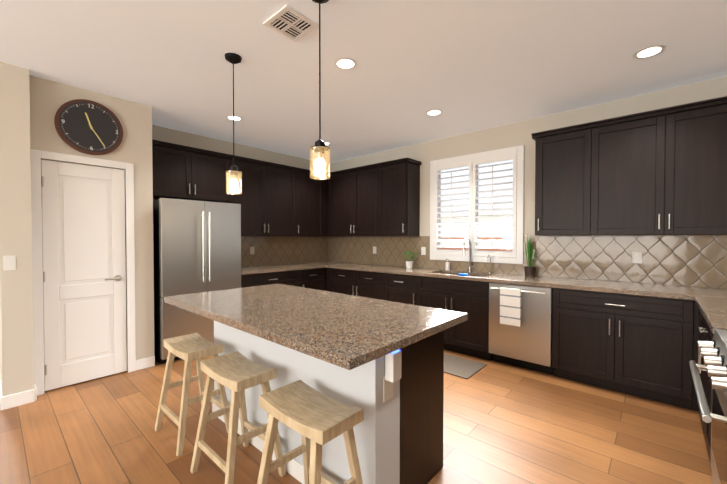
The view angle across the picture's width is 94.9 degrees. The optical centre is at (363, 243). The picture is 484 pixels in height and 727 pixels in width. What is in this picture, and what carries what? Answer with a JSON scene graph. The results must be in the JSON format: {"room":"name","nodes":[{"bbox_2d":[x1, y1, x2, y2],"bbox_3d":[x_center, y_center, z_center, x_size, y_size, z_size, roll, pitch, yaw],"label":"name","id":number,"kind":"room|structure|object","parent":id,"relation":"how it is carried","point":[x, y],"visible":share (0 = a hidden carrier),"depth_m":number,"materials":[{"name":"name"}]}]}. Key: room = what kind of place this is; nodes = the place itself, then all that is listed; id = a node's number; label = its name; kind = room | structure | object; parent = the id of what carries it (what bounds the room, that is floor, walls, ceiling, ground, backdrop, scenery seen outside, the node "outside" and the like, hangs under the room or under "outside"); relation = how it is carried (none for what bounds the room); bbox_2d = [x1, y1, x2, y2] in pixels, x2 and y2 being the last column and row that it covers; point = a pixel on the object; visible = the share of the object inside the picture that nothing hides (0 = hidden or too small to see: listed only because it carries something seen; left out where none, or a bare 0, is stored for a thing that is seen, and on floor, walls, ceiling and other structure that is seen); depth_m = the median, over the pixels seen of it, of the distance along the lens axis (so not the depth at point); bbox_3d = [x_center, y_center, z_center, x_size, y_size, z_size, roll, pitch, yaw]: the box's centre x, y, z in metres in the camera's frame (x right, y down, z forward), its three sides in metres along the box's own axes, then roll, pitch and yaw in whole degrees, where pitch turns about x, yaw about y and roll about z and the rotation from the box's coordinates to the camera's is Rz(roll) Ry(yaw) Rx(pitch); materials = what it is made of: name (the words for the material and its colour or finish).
{"room":"kitchen","nodes":[
{"label":"kitchen","id":0,"kind":"room"},
{"bbox_2d":[0,62,39,395],"bbox_3d":[-3.893,-0.072,3.682,2.965,2.740,0.210,1,1,42],"label":"wall","id":1,"kind":"structure","parent":0,"point":[30,105],"depth_m":2.69,"materials":[{"name":"beige paint"}]},
{"bbox_2d":[3,255,15,270],"bbox_3d":[-2.819,0.155,2.655,0.008,0.120,0.070,1,1,42],"label":"light switch","id":2,"kind":"object","parent":1,"relation":"attached to","point":[9,262],"visible":1,"depth_m":2.65,"materials":[{"name":"white plastic"}]},
{"bbox_2d":[0,356,154,409],"bbox_3d":[-2.924,1.250,3.429,1.178,0.105,1.113,1,1,42],"label":"baseboard","id":3,"kind":"structure","parent":1,"relation":"attached to","point":[17,399],"depth_m":2.73,"materials":[{"name":"white paint"}]},
{"bbox_2d":[40,78,153,370],"bbox_3d":[-2.558,-0.064,3.229,0.100,2.740,0.890,1,1,42],"label":"wall","id":4,"kind":"structure","parent":0,"point":[135,119],"depth_m":3.42,"materials":[{"name":"beige paint"}]},
{"bbox_2d":[31,149,135,395],"bbox_3d":[-2.580,0.252,3.121,0.018,2.112,0.744,1,1,42],"label":"trim","id":5,"kind":"structure","parent":4,"relation":"attached to","point":[37,156],"depth_m":2.89,"materials":[{"name":"white paint"}]},
{"bbox_2d":[41,159,126,390],"bbox_3d":[-2.587,0.281,3.127,0.091,2.030,0.604,1,1,42],"label":"pantry door","id":6,"kind":"structure","parent":4,"relation":"in","point":[84,268],"depth_m":3.11,"materials":[{"name":"white paint"}]},
{"bbox_2d":[54,99,122,154],"bbox_3d":[-2.547,-1.082,3.116,0.041,0.500,0.500,1,1,42],"label":"clock","id":7,"kind":"object","parent":4,"relation":"attached to","point":[83,128],"visible":1,"depth_m":3.09,"materials":[{"name":"brown"}]},
{"bbox_2d":[152,125,327,264],"bbox_3d":[-2.031,-0.090,4.783,0.120,2.740,3.970,1,1,42],"label":"wall","id":8,"kind":"structure","parent":0,"point":[164,134],"depth_m":4.75,"materials":[{"name":"beige paint"}]},
{"bbox_2d":[152,139,231,202],"bbox_3d":[-2.219,-0.863,4.189,0.366,0.626,1.003,1,1,42],"label":"upper cabinet","id":9,"kind":"object","parent":8,"relation":"attached to","point":[183,172],"visible":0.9,"depth_m":4.07,"materials":[{"name":"brown wood"}]},
{"bbox_2d":[228,155,338,236],"bbox_3d":[-1.207,-0.654,5.328,0.366,1.081,2.036,1,1,42],"label":"upper cabinet","id":10,"kind":"object","parent":8,"relation":"attached to","point":[273,199],"visible":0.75,"depth_m":5.05,"materials":[{"name":"brown wood"}]},
{"bbox_2d":[241,236,327,266],"bbox_3d":[-1.359,0.114,5.441,0.010,0.459,2.072,1,1,42],"label":"backsplash","id":11,"kind":"structure","parent":8,"relation":"attached to","point":[274,250],"depth_m":5.47,"materials":[{"name":"tile"}]},
{"bbox_2d":[250,247,254,253],"bbox_3d":[-1.687,0.105,5.062,0.005,0.116,0.072,1,1,42],"label":"electrical outlet","id":12,"kind":"object","parent":11,"relation":"attached to","point":[252,250],"visible":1,"depth_m":5.06,"materials":[{"name":"white plastic"}]},
{"bbox_2d":[0,349,711,483],"bbox_3d":[-3.252,1.357,3.196,12.200,0.100,10.000,1,1,42],"label":"floor","id":13,"kind":"structure","parent":0,"point":[504,423],"depth_m":2.28,"materials":[{"name":"brown wood"}]},
{"bbox_2d":[154,333,229,455],"bbox_3d":[-1.196,1.007,2.342,0.442,0.634,0.361,1,1,42],"label":"stool","id":14,"kind":"object","parent":13,"relation":"on","point":[189,348],"visible":0.88,"depth_m":2.30,"materials":[{"name":"brown wood"}]},
{"bbox_2d":[153,198,240,363],"bbox_3d":[-2.061,0.402,4.047,0.767,1.780,0.890,1,1,42],"label":"fridge","id":15,"kind":"object","parent":13,"relation":"on","point":[196,246],"visible":0.69,"depth_m":3.71,"materials":[{"name":"silver metal"}]},
{"bbox_2d":[190,351,286,483],"bbox_3d":[-0.725,1.014,1.923,0.442,0.634,0.361,1,1,42],"label":"stool","id":16,"kind":"object","parent":13,"relation":"on","point":[237,373],"visible":0.96,"depth_m":1.88,"materials":[{"name":"brown wood"}]},
{"bbox_2d":[241,269,304,287],"bbox_3d":[-1.476,0.837,4.848,0.636,0.884,1.054,1,1,42],"label":"base cabinet","id":17,"kind":"object","parent":13,"relation":"on","point":[295,277],"depth_m":4.68,"materials":[{"name":"brown wood"}]},
{"bbox_2d":[241,263,324,274],"bbox_3d":[-1.340,0.372,4.990,0.643,0.040,1.458,1,1,42],"label":"countertop","id":18,"kind":"structure","parent":17,"relation":"on","point":[270,268],"depth_m":4.90,"materials":[{"name":"stone"}]},
{"bbox_2d":[257,380,363,483],"bbox_3d":[-0.240,1.021,1.490,0.442,0.634,0.361,1,1,42],"label":"stool","id":19,"kind":"object","parent":13,"relation":"on","point":[317,420],"visible":1,"depth_m":1.46,"materials":[{"name":"brown wood"}]},
{"bbox_2d":[305,268,324,290],"bbox_3d":[-1.030,0.829,5.363,0.616,0.884,0.544,1,1,42],"label":"base cabinet","id":20,"kind":"object","parent":13,"relation":"on","point":[311,278],"depth_m":5.22,"materials":[{"name":"brown wood"}]},
{"bbox_2d":[212,321,443,483],"bbox_3d":[-0.312,0.878,2.277,1.687,0.887,0.696,1,1,42],"label":"kitchen island","id":21,"kind":"object","parent":13,"relation":"on","point":[397,396],"visible":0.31,"depth_m":1.73,"materials":[{"name":"white paint"}]},
{"bbox_2d":[164,283,467,369],"bbox_3d":[-0.430,0.415,2.176,1.890,0.040,0.975,1,1,42],"label":"island countertop","id":22,"kind":"structure","parent":21,"relation":"on","point":[348,332],"depth_m":1.79,"materials":[{"name":"stone"}]},
{"bbox_2d":[385,350,401,382],"bbox_3d":[0.138,0.562,1.545,0.049,0.134,0.065,1,1,42],"label":"night light","id":23,"kind":"object","parent":21,"relation":"attached to","point":[393,360],"depth_m":1.52,"materials":[{"name":"white plastic"}]},
{"bbox_2d":[325,268,332,291],"bbox_3d":[-0.571,0.822,5.739,0.801,0.884,0.616,1,1,42],"label":"base cabinet","id":24,"kind":"object","parent":13,"relation":"on","point":[328,271],"depth_m":5.33,"materials":[{"name":"brown wood"}]},
{"bbox_2d":[333,268,388,300],"bbox_3d":[0.108,0.832,5.133,1.140,0.884,0.616,1,1,42],"label":"base cabinet","id":25,"kind":"object","parent":13,"relation":"on","point":[375,285],"depth_m":4.84,"materials":[{"name":"brown wood"}]},
{"bbox_2d":[389,273,420,305],"bbox_3d":[0.686,0.841,4.619,0.644,0.884,0.616,1,1,42],"label":"base cabinet","id":26,"kind":"object","parent":13,"relation":"on","point":[406,289],"depth_m":4.34,"materials":[{"name":"brown wood"}]},
{"bbox_2d":[421,273,492,360],"bbox_3d":[1.195,0.849,4.165,0.959,0.884,0.616,1,1,42],"label":"base cabinet","id":27,"kind":"object","parent":13,"relation":"on","point":[470,337],"depth_m":3.81,"materials":[{"name":"brown wood"}]},
{"bbox_2d":[444,353,486,378],"bbox_3d":[0.854,1.293,3.655,0.820,0.012,0.490,1,1,42],"label":"area rug","id":28,"kind":"object","parent":13,"relation":"on","point":[464,368],"visible":0.48,"depth_m":3.50,"materials":[{"name":"grey fabric"}]},
{"bbox_2d":[489,282,553,374],"bbox_3d":[1.757,0.861,3.609,0.602,0.878,0.667,1,1,42],"label":"dishwasher","id":29,"kind":"object","parent":13,"relation":"on","point":[520,325],"visible":0.94,"depth_m":3.37,"materials":[{"name":"silver metal"}]},
{"bbox_2d":[500,287,521,326],"bbox_3d":[1.505,0.645,3.412,0.200,0.375,0.044,1,1,42],"label":"towel","id":30,"kind":"object","parent":29,"relation":"hanging from","point":[510,297],"depth_m":3.39,"materials":[{"name":"white fabric"}]},
{"bbox_2d":[552,288,696,410],"bbox_3d":[2.376,0.866,3.113,0.965,0.884,0.616,1,1,42],"label":"base cabinet","id":31,"kind":"object","parent":13,"relation":"on","point":[646,347],"depth_m":2.83,"materials":[{"name":"brown wood"}]},
{"bbox_2d":[697,306,698,410],"bbox_3d":[2.954,0.875,2.598,0.700,0.884,0.616,1,1,42],"label":"base cabinet","id":32,"kind":"object","parent":13,"relation":"on","point":[697,306],"depth_m":2.56,"materials":[{"name":"brown wood"}]},
{"bbox_2d":[304,261,726,299],"bbox_3d":[1.164,0.385,4.169,5.476,0.040,0.643,1,1,42],"label":"countertop","id":33,"kind":"structure","parent":32,"relation":"on","point":[661,290],"depth_m":3.33,"materials":[{"name":"stone"}]},
{"bbox_2d":[401,250,418,267],"bbox_3d":[0.677,0.224,4.799,0.246,0.262,0.278,1,1,42],"label":"plant","id":34,"kind":"object","parent":33,"relation":"on","point":[409,264],"visible":1,"depth_m":4.78,"materials":[{"name":"green plant"}]},
{"bbox_2d":[446,259,449,269],"bbox_3d":[1.127,0.282,4.485,0.056,0.156,0.078,1,1,42],"label":"soap dispenser","id":35,"kind":"object","parent":33,"relation":"on","point":[447,265],"visible":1,"depth_m":4.47,"materials":[{"name":"white plastic"}]},
{"bbox_2d":[463,238,491,272],"bbox_3d":[1.418,0.145,4.175,0.310,0.440,0.228,1,1,42],"label":"faucet","id":36,"kind":"object","parent":33,"relation":"on","point":[470,266],"visible":0.98,"depth_m":4.29,"materials":[{"name":"silver metal"}]},
{"bbox_2d":[524,234,535,275],"bbox_3d":[1.904,0.125,3.804,0.127,0.493,0.123,1,1,42],"label":"plant","id":37,"kind":"object","parent":33,"relation":"on","point":[530,270],"visible":1,"depth_m":3.79,"materials":[{"name":"green plant"}]},
{"bbox_2d":[697,309,713,460],"bbox_3d":[2.374,0.886,1.884,0.615,0.884,1.212,1,1,42],"label":"base cabinet","id":38,"kind":"object","parent":13,"relation":"on","point":[705,333],"visible":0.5,"depth_m":1.94,"materials":[{"name":"brown wood"}]},
{"bbox_2d":[694,295,726,333],"bbox_3d":[1.665,0.436,1.098,0.643,0.040,3.273,1,1,42],"label":"countertop","id":39,"kind":"structure","parent":38,"relation":"on","point":[713,310],"depth_m":2.00,"materials":[{"name":"stone"}]},
{"bbox_2d":[689,329,726,483],"bbox_3d":[1.669,0.868,1.186,0.708,0.945,0.756,1,1,42],"label":"range","id":40,"kind":"object","parent":13,"relation":"on","point":[714,353],"visible":1,"depth_m":1.38,"materials":[{"name":"silver metal"}]},
{"bbox_2d":[0,0,726,163],"bbox_3d":[-3.252,-1.483,3.148,12.200,0.100,10.000,1,1,42],"label":"ceiling","id":41,"kind":"structure","parent":0,"point":[466,66],"depth_m":2.58,"materials":[{"name":"white paint"}]},
{"bbox_2d":[224,52,241,193],"bbox_3d":[-0.994,-0.902,2.552,0.124,1.039,0.124,1,1,42],"label":"pendant light","id":42,"kind":"object","parent":41,"relation":"hanging from","point":[233,59],"visible":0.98,"depth_m":2.54,"materials":[{"name":"glass"}]},
{"bbox_2d":[226,115,242,120],"bbox_3d":[-1.483,-1.442,3.828,0.177,0.005,0.177,1,1,42],"label":"recessed light","id":43,"kind":"object","parent":41,"relation":"in","point":[236,118],"depth_m":3.82,"materials":[{"name":"white paint"}]},
{"bbox_2d":[263,4,318,41],"bbox_3d":[-0.465,-1.410,2.152,0.260,0.011,0.260,1,1,42],"label":"ceiling vent","id":44,"kind":"object","parent":41,"relation":"in","point":[289,22],"visible":1,"depth_m":2.14,"materials":[{"name":"white metal"}]},
{"bbox_2d":[310,0,329,179],"bbox_3d":[-0.247,-0.891,1.887,0.124,1.039,0.124,1,1,42],"label":"pendant light","id":45,"kind":"object","parent":41,"relation":"hanging from","point":[320,148],"visible":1,"depth_m":1.88,"materials":[{"name":"glass"}]},
{"bbox_2d":[334,57,356,69],"bbox_3d":[-0.142,-1.422,2.635,0.182,0.005,0.181,1,1,42],"label":"recessed light","id":46,"kind":"object","parent":41,"relation":"in","point":[345,63],"depth_m":2.63,"materials":[{"name":"white paint"}]},
{"bbox_2d":[425,109,442,115],"bbox_3d":[0.776,-1.439,3.665,0.182,0.005,0.177,1,1,42],"label":"recessed light","id":47,"kind":"object","parent":41,"relation":"in","point":[434,112],"depth_m":3.66,"materials":[{"name":"white paint"}]},
{"bbox_2d":[633,45,665,58],"bbox_3d":[2.115,-1.419,2.470,0.181,0.005,0.184,1,1,42],"label":"recessed light","id":48,"kind":"object","parent":41,"relation":"in","point":[650,51],"depth_m":2.46,"materials":[{"name":"white paint"}]},
{"bbox_2d":[328,76,726,288],"bbox_3d":[1.426,-0.084,4.455,5.720,2.740,0.140,1,1,42],"label":"wall","id":49,"kind":"structure","parent":0,"point":[499,137],"depth_m":3.92,"materials":[{"name":"beige paint"}]},
{"bbox_2d":[327,157,421,235],"bbox_3d":[0.101,-0.654,5.282,1.673,1.081,0.366,1,1,42],"label":"upper cabinet","id":50,"kind":"object","parent":49,"relation":"attached to","point":[380,199],"visible":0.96,"depth_m":5.00,"materials":[{"name":"brown wood"}]},
{"bbox_2d":[430,145,523,263],"bbox_3d":[1.465,-0.463,4.394,1.250,1.400,0.159,1,1,42],"label":"window","id":51,"kind":"structure","parent":49,"relation":"in","point":[519,150],"depth_m":4.29,"materials":[{"name":"white paint"}]},
{"bbox_2d":[434,152,516,257],"bbox_3d":[1.413,-0.463,4.336,1.096,1.250,0.090,1,1,42],"label":"window shutters","id":52,"kind":"object","parent":51,"relation":"attached to","point":[472,199],"visible":1,"depth_m":4.30,"materials":[{"name":"white paint"}]},
{"bbox_2d":[328,235,726,288],"bbox_3d":[1.375,0.131,4.401,5.476,0.459,0.010,1,1,42],"label":"backsplash","id":53,"kind":"structure","parent":49,"relation":"attached to","point":[693,260],"depth_m":3.46,"materials":[{"name":"tile"}]},
{"bbox_2d":[421,247,425,254],"bbox_3d":[0.869,0.109,4.840,0.072,0.116,0.006,1,1,42],"label":"electrical outlet","id":54,"kind":"object","parent":53,"relation":"attached to","point":[423,249],"depth_m":4.84,"materials":[{"name":"white plastic"}]},
{"bbox_2d":[632,251,641,263],"bbox_3d":[2.661,0.136,3.244,0.072,0.116,0.006,1,1,42],"label":"electrical outlet","id":55,"kind":"object","parent":53,"relation":"attached to","point":[636,256],"depth_m":3.24,"materials":[{"name":"white plastic"}]},
{"bbox_2d":[531,96,726,235],"bbox_3d":[2.598,-0.617,3.058,1.876,1.081,0.366,1,1,42],"label":"upper cabinet","id":56,"kind":"object","parent":49,"relation":"attached to","point":[662,171],"visible":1,"depth_m":2.99,"materials":[{"name":"brown wood"}]},
{"label":"outside","id":57,"kind":"structure","parent":0,"visible":0},
{"bbox_2d":[441,160,512,250],"bbox_3d":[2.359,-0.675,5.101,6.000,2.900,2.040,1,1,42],"label":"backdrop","id":58,"kind":"structure","parent":57,"point":[488,175],"depth_m":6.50,"materials":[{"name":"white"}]}
]}

